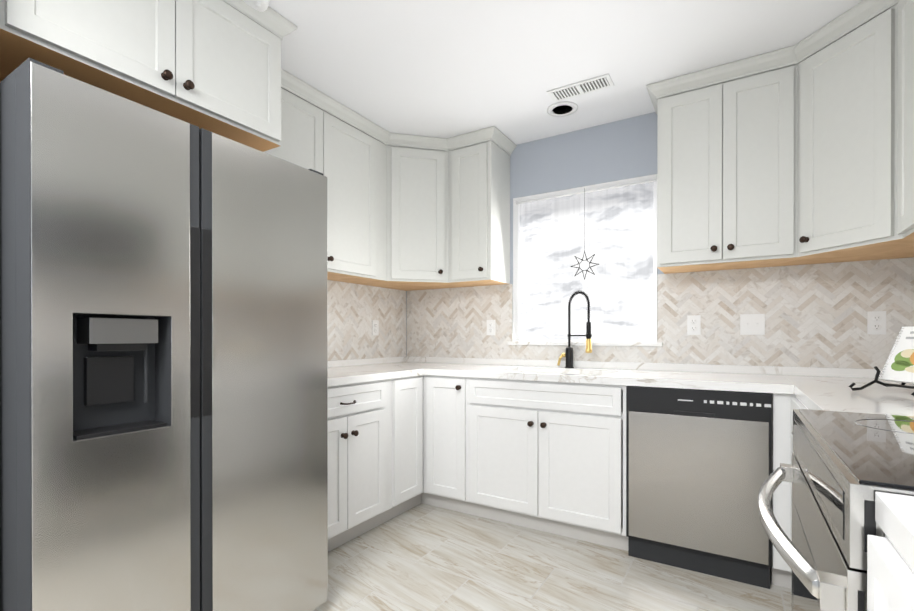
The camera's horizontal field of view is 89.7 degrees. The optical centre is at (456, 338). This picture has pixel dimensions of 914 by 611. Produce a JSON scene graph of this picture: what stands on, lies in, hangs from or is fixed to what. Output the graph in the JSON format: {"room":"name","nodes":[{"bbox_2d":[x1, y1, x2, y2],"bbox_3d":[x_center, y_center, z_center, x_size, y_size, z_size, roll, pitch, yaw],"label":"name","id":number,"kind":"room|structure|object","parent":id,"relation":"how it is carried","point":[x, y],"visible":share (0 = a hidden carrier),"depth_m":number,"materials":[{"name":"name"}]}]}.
{"room":"kitchen","nodes":[
{"label":"kitchen","id":0,"kind":"room"},
{"bbox_2d":[312,503,791,610],"bbox_3d":[-0.354,1.162,0.865,3.515,0.100,5.300,0,0,31],"label":"floor","id":1,"kind":"structure","parent":0,"point":[422,557],"depth_m":2.14,"materials":[{"name":"tile"}]},
{"bbox_2d":[0,58,327,610],"bbox_3d":[-1.151,0.222,1.702,0.920,1.775,0.913,0,0,31],"label":"fridge","id":2,"kind":"object","parent":1,"relation":"on","point":[163,375],"visible":1,"depth_m":1.31,"materials":[{"name":"grey metal"}]},
{"bbox_2d":[328,378,395,551],"bbox_3d":[-0.857,0.673,2.519,0.629,0.868,0.768,0,0,31],"label":"base cabinet","id":3,"kind":"object","parent":1,"relation":"on","point":[361,416],"depth_m":2.49,"materials":[{"name":"paint"}]},
{"bbox_2d":[328,357,423,386],"bbox_3d":[-0.772,0.194,2.650,0.635,0.085,1.085,0,0,31],"label":"countertop","id":4,"kind":"structure","parent":3,"relation":"on","point":[340,372],"depth_m":2.90,"materials":[{"name":"stone"}]},
{"bbox_2d":[396,375,423,515],"bbox_3d":[-0.573,0.671,2.984,0.629,0.868,0.320,0,0,31],"label":"base cabinet","id":5,"kind":"object","parent":1,"relation":"on","point":[409,390],"depth_m":2.86,"materials":[{"name":"paint"}]},
{"bbox_2d":[424,375,515,516],"bbox_3d":[0.085,0.671,3.154,0.357,0.868,0.628,0,0,31],"label":"base cabinet","id":6,"kind":"object","parent":1,"relation":"on","point":[470,423],"depth_m":2.81,"materials":[{"name":"paint"}]},
{"bbox_2d":[388,356,882,411],"bbox_3d":[0.779,0.296,2.718,3.211,0.290,0.648,0,0,31],"label":"countertop","id":7,"kind":"structure","parent":6,"relation":"on","point":[740,378],"depth_m":2.59,"materials":[{"name":"stone"}]},
{"bbox_2d":[557,290,591,367],"bbox_3d":[0.763,-0.059,2.983,0.252,0.507,0.130,0,0,31],"label":"faucet","id":8,"kind":"object","parent":7,"relation":"on","point":[568,354],"visible":1,"depth_m":3.01,"materials":[{"name":"black metal"}]},
{"bbox_2d":[626,386,771,588],"bbox_3d":[1.268,0.674,2.412,0.607,0.867,0.608,0,0,31],"label":"dishwasher","id":9,"kind":"object","parent":1,"relation":"on","point":[698,467],"visible":1,"depth_m":2.15,"materials":[{"name":"grey metal"}]},
{"bbox_2d":[770,393,787,587],"bbox_3d":[1.847,0.674,2.079,0.721,0.868,0.628,0,0,31],"label":"base cabinet","id":10,"kind":"object","parent":1,"relation":"on","point":[779,570],"depth_m":2.00,"materials":[{"name":"paint"}]},
{"bbox_2d":[788,394,807,588],"bbox_3d":[1.489,0.676,1.433,0.658,0.868,0.848,0,0,31],"label":"base cabinet","id":11,"kind":"object","parent":1,"relation":"on","point":[793,402],"depth_m":1.98,"materials":[{"name":"paint"}]},
{"bbox_2d":[788,372,913,415],"bbox_3d":[1.488,0.198,1.421,0.650,0.085,0.828,0,0,31],"label":"countertop","id":12,"kind":"structure","parent":11,"relation":"on","point":[818,388],"depth_m":1.66,"materials":[{"name":"stone"}]},
{"bbox_2d":[848,326,913,395],"bbox_3d":[1.631,0.015,1.581,0.422,0.364,0.330,0,0,31],"label":"easel","id":13,"kind":"object","parent":12,"relation":"on","point":[899,365],"visible":1,"depth_m":1.69,"materials":[{"name":"black metal"}]},
{"bbox_2d":[758,409,913,610],"bbox_3d":[0.990,0.652,0.793,0.787,0.920,0.758,0,0,31],"label":"range","id":14,"kind":"object","parent":1,"relation":"on","point":[840,470],"visible":0.92,"depth_m":0.79,"materials":[{"name":"silver metal"}]},
{"bbox_2d":[867,534,913,610],"bbox_3d":[0.727,0.680,0.232,0.708,0.868,0.468,0,0,31],"label":"base cabinet","id":15,"kind":"object","parent":1,"relation":"on","point":[890,580],"depth_m":0.54,"materials":[{"name":"paint"}]},
{"bbox_2d":[875,492,913,571],"bbox_3d":[0.447,0.203,-0.237,0.698,0.085,1.558,0,0,31],"label":"countertop","id":16,"kind":"structure","parent":15,"relation":"on","point":[894,513],"depth_m":0.54,"materials":[{"name":"stone"}]},
{"bbox_2d":[269,0,894,150],"bbox_3d":[-0.354,-1.438,0.858,3.515,0.100,5.300,0,0,31],"label":"ceiling","id":17,"kind":"structure","parent":0,"point":[442,68],"depth_m":2.22,"materials":[{"name":"paint"}]},
{"bbox_2d":[243,0,268,11],"bbox_3d":[-0.828,-1.366,1.862,0.124,0.046,0.124,0,0,31],"label":"smoke detector","id":18,"kind":"object","parent":17,"relation":"attached to","point":[260,5],"visible":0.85,"depth_m":1.86,"materials":[{"name":"white plastic"}]},
{"bbox_2d":[547,101,577,116],"bbox_3d":[0.640,-1.388,2.788,0.184,0.007,0.184,0,0,31],"label":"recessed light","id":19,"kind":"object","parent":17,"relation":"in","point":[563,109],"visible":1,"depth_m":2.78,"materials":[{"name":"white metal"}]},
{"bbox_2d":[547,74,613,101],"bbox_3d":[0.685,-1.386,2.555,0.340,0.010,0.130,0,0,31],"label":"ceiling vent","id":20,"kind":"object","parent":17,"relation":"in","point":[583,87],"visible":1,"depth_m":2.54,"materials":[{"name":"white plastic"}]},
{"bbox_2d":[406,112,857,368],"bbox_3d":[0.988,-0.145,3.059,3.515,2.500,0.150,0,0,31],"label":"wall","id":21,"kind":"structure","parent":0,"point":[623,149],"depth_m":3.05,"materials":[{"name":"paint"}]},
{"bbox_2d":[361,132,455,290],"bbox_3d":[-0.322,-0.895,3.410,0.608,0.998,0.607,0,0,31],"label":"upper cabinet","id":22,"kind":"object","parent":21,"relation":"attached to","point":[404,216],"depth_m":3.19,"materials":[{"name":"paint"}]},
{"bbox_2d":[507,340,662,345],"bbox_3d":[0.833,0.030,3.099,1.030,0.034,0.115,0,0,31],"label":"window sill","id":23,"kind":"structure","parent":21,"relation":"attached to","point":[583,342],"depth_m":3.04,"materials":[{"name":"stone"}]},
{"bbox_2d":[513,174,657,340],"bbox_3d":[0.852,-0.495,3.129,0.966,1.036,0.131,0,0,31],"label":"window","id":24,"kind":"structure","parent":21,"relation":"in","point":[516,271],"depth_m":3.21,"materials":[{"name":"white plastic"}]},
{"bbox_2d":[570,188,598,279],"bbox_3d":[0.846,-0.691,3.043,0.197,0.608,0.006,0,0,31],"label":"star ornament","id":25,"kind":"object","parent":24,"relation":"hanging from","point":[593,273],"visible":1,"depth_m":3.04,"materials":[{"name":"silver metal"}]},
{"bbox_2d":[516,180,656,339],"bbox_3d":[0.839,-0.492,3.108,0.954,0.998,0.025,0,0,31],"label":"sheer curtain","id":26,"kind":"object","parent":24,"relation":"hanging from","point":[617,287],"visible":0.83,"depth_m":3.08,"materials":[{"name":"white fabric"}]},
{"bbox_2d":[327,257,913,368],"bbox_3d":[0.323,-0.119,1.970,3.211,0.544,2.398,0,0,31],"label":"backsplash","id":27,"kind":"structure","parent":21,"relation":"attached to","point":[815,315],"depth_m":2.67,"materials":[{"name":"white tile"}]},
{"bbox_2d":[372,320,378,334],"bbox_3d":[-0.618,-0.081,3.483,0.010,0.115,0.070,0,0,31],"label":"outlet","id":28,"kind":"object","parent":27,"relation":"attached to","point":[375,327],"visible":1,"depth_m":3.48,"materials":[{"name":"white plastic"}]},
{"bbox_2d":[487,320,494,334],"bbox_3d":[0.251,-0.081,3.403,0.070,0.115,0.010,0,0,31],"label":"electrical outlet","id":29,"kind":"object","parent":27,"relation":"attached to","point":[490,327],"visible":1,"depth_m":3.40,"materials":[{"name":"white plastic"}]},
{"bbox_2d":[687,315,700,334],"bbox_3d":[1.395,-0.079,2.704,0.070,0.115,0.010,0,0,31],"label":"electrical outlet","id":30,"kind":"object","parent":27,"relation":"attached to","point":[693,324],"visible":1,"depth_m":2.70,"materials":[{"name":"white plastic"}]},
{"bbox_2d":[740,314,764,334],"bbox_3d":[1.641,-0.078,2.551,0.115,0.115,0.014,0,0,31],"label":"switch plate","id":31,"kind":"object","parent":27,"relation":"attached to","point":[752,324],"visible":1,"depth_m":2.55,"materials":[{"name":"white plastic"}]},
{"bbox_2d":[867,311,885,333],"bbox_3d":[2.086,-0.077,2.283,0.070,0.115,0.010,0,0,31],"label":"electrical outlet","id":32,"kind":"object","parent":27,"relation":"attached to","point":[876,322],"visible":1,"depth_m":2.28,"materials":[{"name":"white plastic"}]},
{"bbox_2d":[654,46,793,273],"bbox_3d":[1.449,-0.892,2.496,0.625,0.998,0.323,0,0,31],"label":"upper cabinet","id":33,"kind":"object","parent":21,"relation":"attached to","point":[725,151],"depth_m":2.35,"materials":[{"name":"paint"}]},
{"bbox_3d":[-1.183,-0.144,2.733,0.150,2.500,2.670,0,0,31],"label":"wall","id":34,"kind":"structure","parent":0,"visible":0},
{"bbox_2d":[0,0,296,151],"bbox_3d":[-1.258,-0.990,1.802,0.684,0.798,0.988,0,0,31],"label":"upper cabinet","id":35,"kind":"object","parent":34,"relation":"attached to","point":[213,66],"visible":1,"depth_m":1.64,"materials":[{"name":"paint"}]},
{"bbox_2d":[264,68,387,283],"bbox_3d":[-0.889,-0.893,2.754,0.323,0.998,1.105,0,0,31],"label":"upper cabinet","id":36,"kind":"object","parent":34,"relation":"attached to","point":[354,163],"depth_m":2.79,"materials":[{"name":"paint"}]},
{"bbox_2d":[448,127,511,287],"bbox_3d":[0.157,-0.894,3.285,0.340,0.998,0.322,0,0,31],"label":"upper cabinet","id":37,"kind":"object","parent":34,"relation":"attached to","point":[478,174],"depth_m":3.16,"materials":[{"name":"paint"}]},
{"bbox_3d":[1.082,-0.136,-0.015,0.150,2.500,5.000,0,0,31],"label":"wall","id":38,"kind":"structure","parent":0,"visible":0},
{"bbox_2d":[790,0,913,265],"bbox_3d":[1.901,-0.890,2.054,0.608,0.998,0.608,0,0,31],"label":"upper cabinet","id":39,"kind":"object","parent":38,"relation":"attached to","point":[809,160],"depth_m":1.99,"materials":[{"name":"paint"}]},
{"bbox_2d":[890,0,913,243],"bbox_3d":[1.638,-0.888,1.349,0.323,0.998,0.868,0,0,31],"label":"upper cabinet","id":40,"kind":"object","parent":38,"relation":"attached to","point":[902,226],"depth_m":1.74,"materials":[{"name":"paint"}]}
]}

